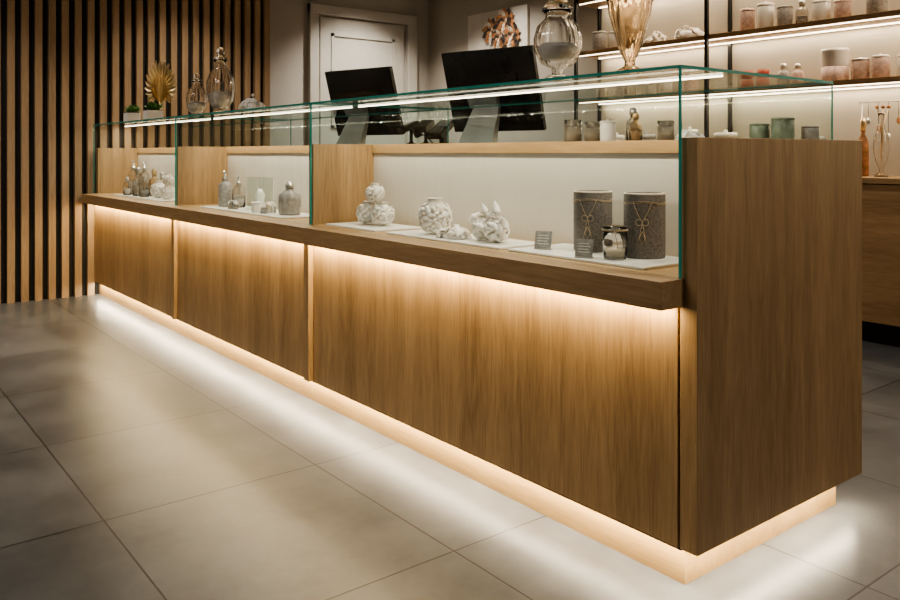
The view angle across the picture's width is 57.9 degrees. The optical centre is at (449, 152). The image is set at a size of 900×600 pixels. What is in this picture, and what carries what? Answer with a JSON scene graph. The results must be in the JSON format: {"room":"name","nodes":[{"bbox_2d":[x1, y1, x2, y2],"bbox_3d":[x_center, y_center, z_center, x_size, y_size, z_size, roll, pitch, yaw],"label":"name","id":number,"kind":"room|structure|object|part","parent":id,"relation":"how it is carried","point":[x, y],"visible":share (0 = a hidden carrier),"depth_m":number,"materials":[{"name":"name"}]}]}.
{"room":"gift shop","nodes":[
{"label":"gift shop","id":0,"kind":"room"},
{"bbox_2d":[0,0,269,303],"bbox_3d":[-4.283,-0.400,5.426,6.440,2.999,0.499,0,0,-38],"label":"wall slats","id":1,"kind":"structure","parent":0,"point":[68,67],"depth_m":6.28,"materials":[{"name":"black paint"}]},
{"bbox_2d":[270,0,427,145],"bbox_3d":[-3.667,-0.400,6.352,8.550,3.000,0.200,0,0,-38],"label":"wall","id":2,"kind":"structure","parent":0,"point":[288,18],"depth_m":7.93,"materials":[{"name":"paint"}]},
{"bbox_2d":[319,17,403,143],"bbox_3d":[-0.897,-0.128,8.370,1.000,2.445,0.029,0,0,-38],"label":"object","id":3,"kind":"object","parent":2,"relation":"attached to","point":[349,53],"visible":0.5,"depth_m":8.31,"materials":[{"name":"paint"}]},
{"bbox_2d":[308,3,416,144],"bbox_3d":[-0.875,-0.185,8.366,1.290,2.570,0.061,0,0,-38],"label":"door frame","id":4,"kind":"structure","parent":2,"relation":"in","point":[314,10],"depth_m":8.25,"materials":[{"name":"paint"}]},
{"bbox_2d":[331,33,394,127],"bbox_3d":[-0.885,-0.725,8.354,0.760,0.950,0.013,0,0,-38],"label":"trim","id":5,"kind":"structure","parent":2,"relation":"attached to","point":[332,34],"depth_m":8.26,"materials":[{"name":"paint"}]},
{"bbox_2d":[0,294,899,599],"bbox_3d":[-0.473,1.150,2.629,9.000,0.100,10.200,0,0,-38],"label":"floor","id":6,"kind":"structure","parent":0,"point":[140,460],"depth_m":2.54,"materials":[{"name":"tile"}]},
{"bbox_2d":[82,65,861,584],"bbox_3d":[-0.598,0.440,4.507,1.385,1.319,5.446,0,0,-38],"label":"display counter","id":7,"kind":"object","parent":6,"relation":"on","point":[686,417],"depth_m":2.47,"materials":[{"name":"brown wood"}]},
{"bbox_3d":[-2.392,0.137,6.529,0.838,0.351,0.050,0,0,-38],"label":"panel","id":8,"kind":"part","parent":7,"relation":"part of","materials":[{"name":"brown wood"}]},
{"bbox_2d":[123,105,140,121],"bbox_3d":[-2.224,-0.280,5.687,0.127,0.120,0.130,0,0,-38],"label":"potted succulent","id":9,"kind":"object","parent":7,"relation":"on","point":[131,113],"visible":1,"depth_m":5.65,"materials":[{"name":"white ceramic"}]},
{"bbox_3d":[-2.196,0.686,5.590,0.014,0.607,1.773,0,0,-38],"label":"panel","id":10,"kind":"part","parent":7,"relation":"part of","materials":[{"name":"brown wood"}]},
{"bbox_2d":[113,194,174,201],"bbox_3d":[-2.076,0.308,5.660,0.225,0.008,1.050,0,0,-38],"label":"display tray","id":11,"kind":"object","parent":7,"relation":"on","point":[151,198],"visible":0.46,"depth_m":5.44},
{"bbox_2d":[123,177,130,194],"bbox_3d":[-2.336,0.238,5.882,0.056,0.130,0.056,0,0,-38],"label":"perfume bottle","id":12,"kind":"object","parent":11,"relation":"on","point":[126,186],"visible":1,"depth_m":5.86,"materials":[{"name":"clear glass"}]},
{"bbox_2d":[128,160,135,194],"bbox_3d":[-2.327,0.178,5.977,0.076,0.252,0.076,0,0,-4],"label":"soap dispenser","id":13,"kind":"object","parent":11,"relation":"on","point":[131,174],"visible":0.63,"depth_m":5.94,"materials":[{"name":"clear glass"}]},
{"bbox_2d":[132,168,141,195],"bbox_3d":[-2.211,0.203,5.763,0.076,0.200,0.076,0,0,-38],"label":"perfume bottle","id":14,"kind":"object","parent":11,"relation":"on","point":[137,179],"visible":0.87,"depth_m":5.73,"materials":[{"name":"clear glass"}]},
{"bbox_2d":[139,175,149,196],"bbox_3d":[-2.114,0.229,5.623,0.068,0.150,0.068,0,0,-38],"label":"perfume bottle","id":15,"kind":"object","parent":11,"relation":"on","point":[144,188],"visible":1,"depth_m":5.60,"materials":[{"name":"clear glass"}]},
{"bbox_2d":[140,162,149,182],"bbox_3d":[-2.216,0.182,5.899,0.072,0.242,0.072,0,0,-4],"label":"soap dispenser","id":16,"kind":"object","parent":11,"relation":"on","point":[144,169],"visible":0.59,"depth_m":5.88,"materials":[{"name":"clear glass"}]},
{"bbox_2d":[149,169,158,195],"bbox_3d":[-2.087,0.208,5.734,0.072,0.190,0.072,0,0,-38],"label":"perfume bottle","id":17,"kind":"object","parent":11,"relation":"on","point":[154,178],"visible":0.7,"depth_m":5.72,"materials":[{"name":"orange glass"}]},
{"bbox_2d":[150,181,166,197],"bbox_3d":[-1.965,0.245,5.499,0.120,0.115,0.119,0,0,-38],"label":"vase","id":18,"kind":"object","parent":11,"relation":"on","point":[155,189],"visible":0.66,"depth_m":5.46,"materials":[{"name":"white ceramic"}]},
{"bbox_2d":[160,173,174,198],"bbox_3d":[-1.850,0.219,5.335,0.098,0.169,0.099,0,0,-34],"label":"jars","id":19,"kind":"object","parent":11,"relation":"on","point":[167,192],"visible":0.98,"depth_m":5.31},
{"bbox_2d":[143,101,164,119],"bbox_3d":[-1.952,-0.283,5.362,0.147,0.126,0.123,0,0,-38],"label":"potted succulent","id":20,"kind":"object","parent":7,"relation":"on","point":[153,111],"visible":1,"depth_m":5.32,"materials":[{"name":"white ceramic"}]},
{"bbox_2d":[145,59,176,120],"bbox_3d":[-1.996,-0.434,5.602,0.238,0.430,0.070,0,0,9],"label":"leaf ornament","id":21,"kind":"object","parent":7,"relation":"on","point":[160,82],"visible":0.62,"depth_m":5.60,"materials":[{"name":"metal"}]},
{"bbox_3d":[-1.641,0.686,4.862,0.036,0.608,0.045,0,0,-38],"label":"post","id":22,"kind":"part","parent":7,"relation":"part of","materials":[{"name":"brown wood"}]},
{"bbox_2d":[186,73,207,115],"bbox_3d":[-1.509,-0.349,4.840,0.127,0.260,0.127,0,0,-38],"label":"glass decanter","id":23,"kind":"object","parent":7,"relation":"on","point":[196,96],"visible":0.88,"depth_m":4.80,"materials":[{"name":"clear glass"}]},
{"bbox_2d":[206,47,234,113],"bbox_3d":[-1.283,-0.407,4.543,0.156,0.375,0.156,0,0,-38],"label":"glass decanter","id":24,"kind":"object","parent":7,"relation":"on","point":[220,88],"visible":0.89,"depth_m":4.50,"materials":[{"name":"clear glass"}]},
{"bbox_3d":[-1.118,0.686,4.210,0.014,0.607,1.615,0,0,-38],"label":"panel","id":25,"kind":"part","parent":7,"relation":"part of","materials":[{"name":"brown wood"}]},
{"bbox_2d":[238,93,267,111],"bbox_3d":[-1.020,-0.265,4.240,0.149,0.091,0.171,0,0,-38],"label":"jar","id":26,"kind":"object","parent":7,"relation":"on","point":[249,103],"visible":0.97,"depth_m":4.19,"materials":[{"name":"white ceramic"}]},
{"bbox_2d":[200,206,308,218],"bbox_3d":[-1.023,0.308,4.312,0.225,0.008,1.030,0,0,-38],"label":"display tray","id":27,"kind":"object","parent":7,"relation":"on","point":[239,210],"visible":0.54,"depth_m":4.09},
{"bbox_2d":[218,171,231,206],"bbox_3d":[-1.276,0.201,4.616,0.076,0.204,0.076,0,0,-4],"label":"soap dispenser","id":28,"kind":"object","parent":27,"relation":"on","point":[225,187],"visible":0.96,"depth_m":4.58,"materials":[{"name":"grey ceramic"}]},
{"bbox_2d":[228,200,238,209],"bbox_3d":[-1.172,0.278,4.393,0.058,0.052,0.058,0,0,-38],"label":"pot","id":29,"kind":"object","parent":27,"relation":"on","point":[232,204],"visible":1,"depth_m":4.37,"materials":[{"name":"clear glass"}]},
{"bbox_2d":[232,176,245,207],"bbox_3d":[-1.179,0.216,4.540,0.072,0.176,0.072,0,0,-4],"label":"soap dispenser","id":30,"kind":"object","parent":27,"relation":"on","point":[238,192],"visible":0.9,"depth_m":4.51,"materials":[{"name":"clear glass"}]},
{"bbox_2d":[251,201,262,212],"bbox_3d":[-0.989,0.275,4.167,0.058,0.057,0.058,0,0,-38],"label":"pot","id":31,"kind":"object","parent":27,"relation":"on","point":[256,206],"visible":0.9,"depth_m":4.14,"materials":[{"name":"white ceramic"}]},
{"bbox_2d":[246,178,273,209],"bbox_3d":[-1.017,0.216,4.349,0.098,0.174,0.148,0,0,-38],"label":"display box","id":32,"kind":"object","parent":27,"relation":"on","point":[259,195],"visible":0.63,"depth_m":4.33,"materials":[{"name":"white ceramic"}]},
{"bbox_2d":[260,207,268,213],"bbox_3d":[-0.926,0.287,4.056,0.040,0.032,0.022,0,0,26],"label":"price card","id":33,"kind":"object","parent":27,"relation":"on","point":[263,209],"visible":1,"depth_m":4.05,"materials":[{"name":"grey paper"}]},
{"bbox_2d":[266,201,275,212],"bbox_3d":[-0.909,0.273,4.129,0.054,0.062,0.054,0,0,-38],"label":"pot","id":34,"kind":"object","parent":27,"relation":"on","point":[271,205],"visible":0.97,"depth_m":4.11,"materials":[{"name":"clear glass"}]},
{"bbox_2d":[278,181,300,214],"bbox_3d":[-0.791,0.221,4.011,0.114,0.165,0.115,0,0,-38],"label":"bottle","id":35,"kind":"object","parent":27,"relation":"on","point":[289,200],"visible":1,"depth_m":3.97,"materials":[{"name":"grey ceramic"}]},
{"bbox_3d":[-0.612,0.686,3.544,0.036,0.608,0.045,0,0,-38],"label":"post","id":36,"kind":"part","parent":7,"relation":"part of","materials":[{"name":"brown wood"}]},
{"bbox_2d":[325,66,404,143],"bbox_3d":[-0.531,-0.280,5.073,0.540,0.480,0.265,0,0,36],"label":"monitor","id":37,"kind":"object","parent":7,"relation":"on","point":[354,83],"visible":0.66,"depth_m":5.01,"materials":[{"name":"black plastic"}]},
{"bbox_2d":[326,222,421,231],"bbox_3d":[-0.326,0.308,3.423,0.230,0.008,0.390,0,0,-38],"label":"display tray","id":38,"kind":"object","parent":7,"relation":"on","point":[372,227],"visible":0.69,"depth_m":3.36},
{"bbox_2d":[356,183,394,224],"bbox_3d":[-0.316,0.214,3.427,0.101,0.174,0.200,0,0,-45],"label":"jars","id":39,"kind":"object","parent":38,"relation":"on","point":[381,213],"visible":1,"depth_m":3.39},
{"bbox_3d":[-0.816,-0.019,4.337,0.038,0.039,5.345,0,0,-38],"label":"rail","id":40,"kind":"part","parent":7,"relation":"part of","materials":[{"name":"brown wood"}]},
{"bbox_3d":[-0.817,0.156,4.337,0.020,0.312,5.345,0,0,-38],"label":"panel","id":41,"kind":"part","parent":7,"relation":"part of","materials":[{"name":"white paint"}]},
{"bbox_2d":[397,120,432,143],"bbox_3d":[-0.202,-0.115,4.736,0.219,0.151,0.130,0,0,11],"label":"barcode scanner","id":42,"kind":"object","parent":7,"relation":"on","point":[410,126],"visible":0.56,"depth_m":4.73,"materials":[{"name":"black plastic"}]},
{"bbox_2d":[414,119,434,143],"bbox_3d":[-0.107,-0.115,4.573,0.219,0.151,0.130,0,0,-29],"label":"barcode scanner","id":43,"kind":"object","parent":7,"relation":"on","point":[425,125],"visible":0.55,"depth_m":4.53,"materials":[{"name":"black plastic"}]},
{"bbox_2d":[426,119,453,143],"bbox_3d":[-0.045,-0.112,4.376,0.110,0.145,0.177,0,0,29],"label":"card reader","id":44,"kind":"object","parent":7,"relation":"on","point":[439,131],"visible":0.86,"depth_m":4.34,"materials":[{"name":"black plastic"}]},
{"bbox_2d":[386,229,534,249],"bbox_3d":[0.038,0.308,2.940,0.212,0.008,0.660,0,0,-38],"label":"display tray","id":45,"kind":"object","parent":7,"relation":"on","point":[509,243],"visible":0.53,"depth_m":2.81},
{"bbox_2d":[417,198,452,232],"bbox_3d":[-0.056,0.235,3.055,0.134,0.132,0.134,0,0,-38],"label":"vase","id":46,"kind":"object","parent":45,"relation":"on","point":[434,215],"visible":0.98,"depth_m":3.01,"materials":[{"name":"white ceramic"}]},
{"bbox_2d":[436,224,471,239],"bbox_3d":[0.012,0.279,2.908,0.108,0.048,0.139,0,0,-38],"label":"pile","id":47,"kind":"object","parent":45,"relation":"on","point":[456,232],"visible":1,"depth_m":2.87,"materials":[{"name":"white ceramic"}]},
{"bbox_2d":[469,201,509,242],"bbox_3d":[0.135,0.233,2.793,0.103,0.140,0.190,0,0,-25],"label":"jars","id":48,"kind":"object","parent":45,"relation":"on","point":[491,228],"visible":1,"depth_m":2.75},
{"bbox_2d":[441,45,546,142],"bbox_3d":[0.220,-0.280,4.111,0.540,0.480,0.265,0,0,36],"label":"monitor","id":49,"kind":"object","parent":7,"relation":"on","point":[517,63],"visible":0.79,"depth_m":4.05,"materials":[{"name":"black plastic"}]},
{"bbox_3d":[-0.005,0.686,2.785,0.014,0.607,1.886,0,0,-38],"label":"panel","id":50,"kind":"part","parent":7,"relation":"part of","materials":[{"name":"brown wood"}]},
{"bbox_2d":[533,0,581,81],"bbox_3d":[0.328,-0.368,2.470,0.149,0.297,0.149,0,0,-38],"label":"glass apothecary jar","id":51,"kind":"object","parent":7,"relation":"on","point":[557,40],"visible":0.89,"depth_m":2.42,"materials":[{"name":"clear glass"}]},
{"bbox_2d":[565,120,581,141],"bbox_3d":[0.463,-0.082,3.056,0.064,0.085,0.064,0,0,-38],"label":"jar","id":52,"kind":"object","parent":7,"relation":"on","point":[573,128],"visible":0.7,"depth_m":3.03,"materials":[{"name":"beige glass"}]},
{"bbox_2d":[585,122,599,140],"bbox_3d":[0.528,-0.077,3.005,0.060,0.075,0.060,0,0,-38],"label":"jar","id":53,"kind":"object","parent":7,"relation":"on","point":[592,129],"visible":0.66,"depth_m":2.98,"materials":[{"name":"beige glass"}]},
{"bbox_2d":[508,243,677,269],"bbox_3d":[0.450,0.308,2.449,0.257,0.008,0.540,0,0,-38],"label":"display tray","id":54,"kind":"object","parent":7,"relation":"on","point":[562,251],"visible":0.71,"depth_m":2.34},
{"bbox_2d":[534,231,551,249],"bbox_3d":[0.295,0.275,2.567,0.055,0.057,0.022,0,0,26],"label":"price card","id":55,"kind":"object","parent":54,"relation":"on","point":[543,239],"visible":1,"depth_m":2.56,"materials":[{"name":"grey paper"}]},
{"bbox_2d":[574,239,593,258],"bbox_3d":[0.389,0.277,2.358,0.052,0.054,0.022,0,0,26],"label":"price card","id":56,"kind":"object","parent":54,"relation":"on","point":[584,247],"visible":1,"depth_m":2.35,"materials":[{"name":"grey paper"}]},
{"bbox_2d":[573,190,612,251],"bbox_3d":[0.447,0.211,2.542,0.124,0.185,0.126,0,0,25],"label":"canister","id":57,"kind":"object","parent":54,"relation":"on","point":[592,209],"visible":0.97,"depth_m":2.49,"materials":[{"name":"grey cardboard"}]},
{"bbox_2d":[602,225,627,259],"bbox_3d":[0.473,0.256,2.331,0.074,0.095,0.076,0,0,14],"label":"jar","id":58,"kind":"object","parent":54,"relation":"on","point":[614,237],"visible":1,"depth_m":2.30,"materials":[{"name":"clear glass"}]},
{"bbox_2d":[623,192,665,258],"bbox_3d":[0.569,0.210,2.379,0.124,0.187,0.126,0,0,19],"label":"canister","id":59,"kind":"object","parent":54,"relation":"on","point":[644,212],"visible":0.99,"depth_m":2.33,"materials":[{"name":"grey cardboard"}]},
{"bbox_2d":[600,119,615,140],"bbox_3d":[0.568,-0.081,2.922,0.058,0.083,0.058,0,0,-38],"label":"jar","id":60,"kind":"object","parent":7,"relation":"on","point":[607,127],"visible":0.81,"depth_m":2.90,"materials":[{"name":"white ceramic"}]},
{"bbox_2d":[606,0,653,74],"bbox_3d":[0.498,-0.365,2.252,0.125,0.292,0.125,0,0,44],"label":"glass vase","id":61,"kind":"object","parent":7,"relation":"on","point":[629,19],"visible":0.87,"depth_m":2.22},
{"bbox_2d":[626,108,638,140],"bbox_3d":[0.646,-0.099,2.869,0.048,0.120,0.048,0,0,-38],"label":"bottle","id":62,"kind":"object","parent":7,"relation":"on","point":[632,110],"visible":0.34,"depth_m":2.86,"materials":[{"name":"clear glass"}]},
{"bbox_2d":[629,112,641,140],"bbox_3d":[0.636,-0.089,2.785,0.044,0.100,0.044,0,0,-38],"label":"bottle","id":63,"kind":"object","parent":7,"relation":"on","point":[635,128],"visible":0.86,"depth_m":2.77,"materials":[{"name":"orange glass"}]},
{"bbox_2d":[657,120,673,139],"bbox_3d":[0.733,-0.074,2.759,0.056,0.070,0.056,0,0,-38],"label":"jar","id":64,"kind":"object","parent":7,"relation":"on","point":[665,129],"visible":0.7,"depth_m":2.73,"materials":[{"name":"beige glass"}]},
{"bbox_2d":[675,129,704,139],"bbox_3d":[0.784,-0.059,2.671,0.099,0.039,0.090,0,0,37],"label":"heap","id":65,"kind":"object","parent":7,"relation":"on","point":[685,133],"visible":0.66,"depth_m":2.65,"materials":[{"name":"white"}]},
{"bbox_2d":[749,123,769,138],"bbox_3d":[0.976,-0.066,2.562,0.062,0.053,0.062,0,0,-38],"label":"jar","id":66,"kind":"object","parent":7,"relation":"on","point":[760,130],"visible":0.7,"depth_m":2.54,"materials":[{"name":"green ceramic"}]},
{"bbox_3d":[0.925,0.475,2.274,0.850,1.029,0.050,0,0,-38],"label":"panel","id":67,"kind":"part","parent":7,"relation":"part of","materials":[{"name":"brown wood"}]},
{"bbox_2d":[770,117,794,138],"bbox_3d":[1.023,-0.074,2.501,0.070,0.070,0.070,0,0,-38],"label":"jar","id":68,"kind":"object","parent":7,"relation":"on","point":[781,127],"visible":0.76,"depth_m":2.47,"materials":[{"name":"green glass"}]},
{"bbox_2d":[801,126,818,139],"bbox_3d":[1.105,-0.061,2.494,0.052,0.043,0.052,0,0,-38],"label":"jar","id":69,"kind":"object","parent":7,"relation":"on","point":[807,132],"visible":0.8,"depth_m":2.47,"materials":[{"name":"glass"}]},
{"bbox_2d":[862,175,899,346],"bbox_3d":[2.929,0.622,4.430,0.519,0.957,6.050,0,0,-38],"label":"base cabinet","id":70,"kind":"object","parent":6,"relation":"on","point":[880,195],"visible":0.02,"depth_m":4.65,"materials":[{"name":"brown wood"}]},
{"bbox_2d":[616,132,624,140],"bbox_3d":[1.353,-0.013,6.594,0.124,0.310,0.124,0,0,-38],"label":"canister","id":71,"kind":"object","parent":70,"relation":"on","point":[618,137],"visible":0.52,"depth_m":6.54,"materials":[{"name":"white ceramic"}]},
{"bbox_2d":[642,132,655,139],"bbox_3d":[1.538,-0.013,6.358,0.144,0.310,0.144,0,0,-38],"label":"canister","id":72,"kind":"object","parent":70,"relation":"on","point":[646,136],"visible":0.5,"depth_m":6.29,"materials":[{"name":"grey ceramic"}]},
{"bbox_2d":[685,126,698,132],"bbox_3d":[1.784,-0.028,6.042,0.124,0.342,0.124,0,0,-38],"label":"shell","id":73,"kind":"object","parent":70,"relation":"on","point":[689,129],"visible":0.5,"depth_m":5.99,"materials":[{"name":"white ceramic"}]},
{"bbox_2d":[714,130,737,137],"bbox_3d":[1.969,-0.013,5.806,0.165,0.310,0.165,0,0,-38],"label":"canister","id":74,"kind":"object","parent":70,"relation":"on","point":[725,134],"visible":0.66,"depth_m":5.74,"materials":[{"name":"white ceramic"}]},
{"bbox_2d":[574,0,899,136],"bbox_3d":[3.007,-0.829,4.486,0.319,1.943,6.040,0,0,-38],"label":"shelving unit","id":75,"kind":"object","parent":70,"relation":"on","point":[706,40],"visible":0.76,"depth_m":5.75,"materials":[{"name":"brown wood"}]},
{"bbox_3d":[1.047,-0.829,6.755,0.024,1.943,0.024,0,0,-38],"label":"post","id":76,"kind":"part","parent":75,"relation":"part of","materials":[{"name":"black metal"}]},
{"bbox_3d":[3.017,-1.253,4.493,0.295,0.034,6.040,0,0,-38],"label":"shelf","id":77,"kind":"part","parent":75,"relation":"part of","materials":[{"name":"brown wood"}]},
{"bbox_3d":[1.274,-0.829,6.931,0.024,1.943,0.024,0,0,-38],"label":"post","id":78,"kind":"part","parent":75,"relation":"part of","materials":[{"name":"black metal"}]},
{"bbox_2d":[592,30,607,49],"bbox_3d":[1.242,-0.928,6.736,0.124,0.176,0.124,0,0,-38],"label":"canister","id":79,"kind":"object","parent":75,"relation":"on","point":[599,37],"visible":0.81,"depth_m":6.68,"materials":[{"name":"grey ceramic"}]},
{"bbox_2d":[596,83,608,96],"bbox_3d":[1.261,-0.514,6.712,0.103,0.124,0.103,0,0,-38],"label":"canister","id":80,"kind":"object","parent":75,"relation":"on","point":[601,91],"visible":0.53,"depth_m":6.67,"materials":[{"name":"white ceramic"}]},
{"bbox_2d":[609,31,617,47],"bbox_3d":[1.353,-0.918,6.594,0.124,0.155,0.124,0,0,-38],"label":"canister","id":81,"kind":"object","parent":75,"relation":"on","point":[612,40],"visible":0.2,"depth_m":6.55,"materials":[{"name":"white ceramic"}]},
{"bbox_2d":[615,79,627,95],"bbox_3d":[1.384,-0.525,6.555,0.103,0.145,0.103,0,0,-38],"label":"canister","id":82,"kind":"object","parent":75,"relation":"on","point":[620,90],"visible":0.83,"depth_m":6.51,"materials":[{"name":"grey ceramic"}]},
{"bbox_2d":[635,75,647,94],"bbox_3d":[1.507,-0.535,6.397,0.103,0.166,0.103,0,0,-38],"label":"canister","id":83,"kind":"object","parent":75,"relation":"on","point":[639,88],"visible":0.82,"depth_m":6.35,"materials":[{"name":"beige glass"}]},
{"bbox_2d":[644,31,666,42],"bbox_3d":[1.589,-0.891,6.295,0.182,0.102,0.162,0,0,5],"label":"shells","id":84,"kind":"object","parent":75,"relation":"on","point":[656,37],"visible":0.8,"depth_m":6.24,"materials":[{"name":"white"}]},
{"bbox_2d":[659,78,671,92],"bbox_3d":[1.649,-0.514,6.216,0.103,0.124,0.103,0,0,-38],"label":"canister","id":85,"kind":"object","parent":75,"relation":"on","point":[663,86],"visible":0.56,"depth_m":6.17,"materials":[{"name":"white ceramic"}]},
{"bbox_2d":[674,25,703,38],"bbox_3d":[1.791,-0.899,6.040,0.187,0.118,0.253,0,0,-38],"label":"shells","id":86,"kind":"object","parent":75,"relation":"on","point":[680,33],"visible":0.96,"depth_m":6.00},
{"bbox_2d":[683,73,696,90],"bbox_3d":[1.784,-0.525,6.042,0.103,0.145,0.103,0,0,-38],"label":"canister","id":87,"kind":"object","parent":75,"relation":"on","point":[688,85],"visible":0.77,"depth_m":6.00,"materials":[{"name":"ceramic"}]},
{"bbox_3d":[1.820,-0.829,5.766,0.024,1.943,0.024,0,0,-38],"label":"post","id":88,"kind":"part","parent":75,"relation":"part of","materials":[{"name":"black metal"}]},
{"bbox_3d":[2.046,-0.829,5.942,0.024,1.943,0.024,0,0,-38],"label":"post","id":89,"kind":"part","parent":75,"relation":"part of","materials":[{"name":"black metal"}]},
{"bbox_3d":[3.017,-0.435,4.493,0.295,0.034,6.040,0,0,-38],"label":"shelf","id":90,"kind":"part","parent":75,"relation":"part of","materials":[{"name":"brown wood"}]},
{"bbox_3d":[3.017,-0.823,4.493,0.295,0.034,6.040,0,0,-38],"label":"shelf","id":91,"kind":"part","parent":75,"relation":"part of","materials":[{"name":"brown wood"}]},
{"bbox_2d":[739,7,754,29],"bbox_3d":[2.074,-0.928,5.672,0.103,0.176,0.103,0,0,-38],"label":"canister","id":92,"kind":"object","parent":75,"relation":"on","point":[747,15],"visible":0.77,"depth_m":5.63,"materials":[{"name":"ceramic"}]},
{"bbox_2d":[740,71,753,86],"bbox_3d":[2.074,-0.511,5.672,0.090,0.117,0.090,0,0,-38],"label":"stacked cups","id":93,"kind":"object","parent":75,"relation":"on","point":[746,81],"visible":0.72,"depth_m":5.64,"materials":[{"name":"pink ceramic"}]},
{"bbox_2d":[756,69,769,85],"bbox_3d":[2.138,-0.511,5.557,0.090,0.117,0.090,0,0,-38],"label":"stacked cups","id":94,"kind":"object","parent":75,"relation":"on","point":[761,81],"visible":0.72,"depth_m":5.52,"materials":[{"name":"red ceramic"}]},
{"bbox_2d":[757,1,774,27],"bbox_3d":[2.160,-0.939,5.562,0.113,0.197,0.113,0,0,-38],"label":"canister","id":95,"kind":"object","parent":75,"relation":"on","point":[765,10],"visible":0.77,"depth_m":5.51,"materials":[{"name":"white ceramic"}]},
{"bbox_2d":[777,63,789,83],"bbox_3d":[2.240,-0.527,5.459,0.080,0.150,0.080,0,0,-38],"label":"bottle","id":96,"kind":"object","parent":75,"relation":"on","point":[783,72],"visible":0.79,"depth_m":5.43,"materials":[{"name":"grey ceramic"}]},
{"bbox_2d":[777,5,792,25],"bbox_3d":[2.246,-0.918,5.451,0.103,0.155,0.103,0,0,-38],"label":"canister","id":97,"kind":"object","parent":75,"relation":"on","point":[784,12],"visible":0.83,"depth_m":5.41,"materials":[{"name":"beige glass"}]},
{"bbox_2d":[791,63,803,82],"bbox_3d":[2.301,-0.522,5.380,0.080,0.140,0.080,0,0,-38],"label":"bottle","id":98,"kind":"object","parent":75,"relation":"on","point":[797,72],"visible":0.75,"depth_m":5.36,"materials":[{"name":"ceramic"}]},
{"bbox_2d":[795,0,808,22],"bbox_3d":[2.320,-0.925,5.357,0.080,0.170,0.080,0,0,-38],"label":"bottle","id":99,"kind":"object","parent":75,"relation":"on","point":[802,14],"visible":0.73,"depth_m":5.33,"materials":[{"name":"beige glass"}]},
{"bbox_2d":[812,0,830,20],"bbox_3d":[2.400,-0.918,5.254,0.113,0.155,0.113,0,0,-38],"label":"canister","id":100,"kind":"object","parent":75,"relation":"on","point":[821,9],"visible":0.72,"depth_m":5.21,"materials":[{"name":"white ceramic"}]},
{"bbox_2d":[821,48,848,80],"bbox_3d":[2.455,-0.559,5.183,0.164,0.214,0.164,0,0,-38],"label":"canisters","id":101,"kind":"object","parent":75,"relation":"on","point":[835,61],"visible":0.81,"depth_m":5.12,"materials":[{"name":"ceramic"}]},
{"bbox_2d":[834,0,851,17],"bbox_3d":[2.486,-0.908,5.144,0.103,0.134,0.103,0,0,-38],"label":"canister","id":102,"kind":"object","parent":75,"relation":"on","point":[842,8],"visible":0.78,"depth_m":5.10,"materials":[{"name":"ceramic"}]},
{"bbox_2d":[851,57,869,78],"bbox_3d":[2.554,-0.525,5.057,0.107,0.145,0.107,0,0,-38],"label":"canister","id":103,"kind":"object","parent":75,"relation":"on","point":[860,67],"visible":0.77,"depth_m":5.01,"materials":[{"name":"ceramic"}]},
{"bbox_2d":[866,0,887,13],"bbox_3d":[2.615,-0.928,4.979,0.124,0.176,0.124,0,0,-38],"label":"canister","id":104,"kind":"object","parent":75,"relation":"on","point":[872,6],"visible":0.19,"depth_m":4.93,"materials":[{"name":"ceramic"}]},
{"bbox_2d":[871,54,889,77],"bbox_3d":[2.628,-0.530,4.963,0.107,0.155,0.107,0,0,-38],"label":"canister","id":105,"kind":"object","parent":75,"relation":"on","point":[880,64],"visible":0.81,"depth_m":4.92,"materials":[{"name":"ceramic"}]},
{"bbox_2d":[897,54,899,75],"bbox_3d":[2.720,-0.525,4.845,0.103,0.145,0.103,0,0,-38],"label":"canister","id":106,"kind":"object","parent":75,"relation":"on","point":[898,56],"visible":0.79,"depth_m":4.84,"materials":[{"name":"white ceramic"}]},
{"bbox_2d":[858,118,868,175],"bbox_3d":[2.549,-0.037,5.015,0.066,0.360,0.066,0,0,-38],"label":"bottle","id":107,"kind":"object","parent":70,"relation":"on","point":[865,144],"visible":0.78,"depth_m":4.99,"materials":[{"name":"orange glass"}]},
{"bbox_2d":[858,100,899,139],"bbox_3d":[2.724,-0.089,4.937,0.080,0.464,0.520,0,0,-38],"label":"stand","id":108,"kind":"object","parent":70,"relation":"on","point":[898,117],"visible":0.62,"depth_m":5.03,"materials":[{"name":"silver metal"}]},
{"bbox_2d":[873,105,890,176],"bbox_3d":[2.580,-0.073,4.862,0.090,0.432,0.093,0,0,-38],"label":"bud vase","id":109,"kind":"object","parent":70,"relation":"on","point":[881,145],"visible":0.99,"depth_m":4.84,"materials":[{"name":"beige glass"}]},
{"bbox_2d":[428,0,899,175],"bbox_3d":[2.808,-0.400,5.129,0.150,3.000,10.100,0,0,-38],"label":"wall","id":110,"kind":"structure","parent":0,"point":[447,19],"depth_m":6.16,"materials":[{"name":"beige paint"}]},
{"bbox_2d":[468,4,529,50],"bbox_3d":[0.451,-1.170,7.970,0.066,0.500,0.880,0,0,-38],"label":"wall picture","id":111,"kind":"object","parent":110,"relation":"attached to","point":[505,27],"visible":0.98,"depth_m":7.89,"materials":[{"name":"paper"}]}
]}

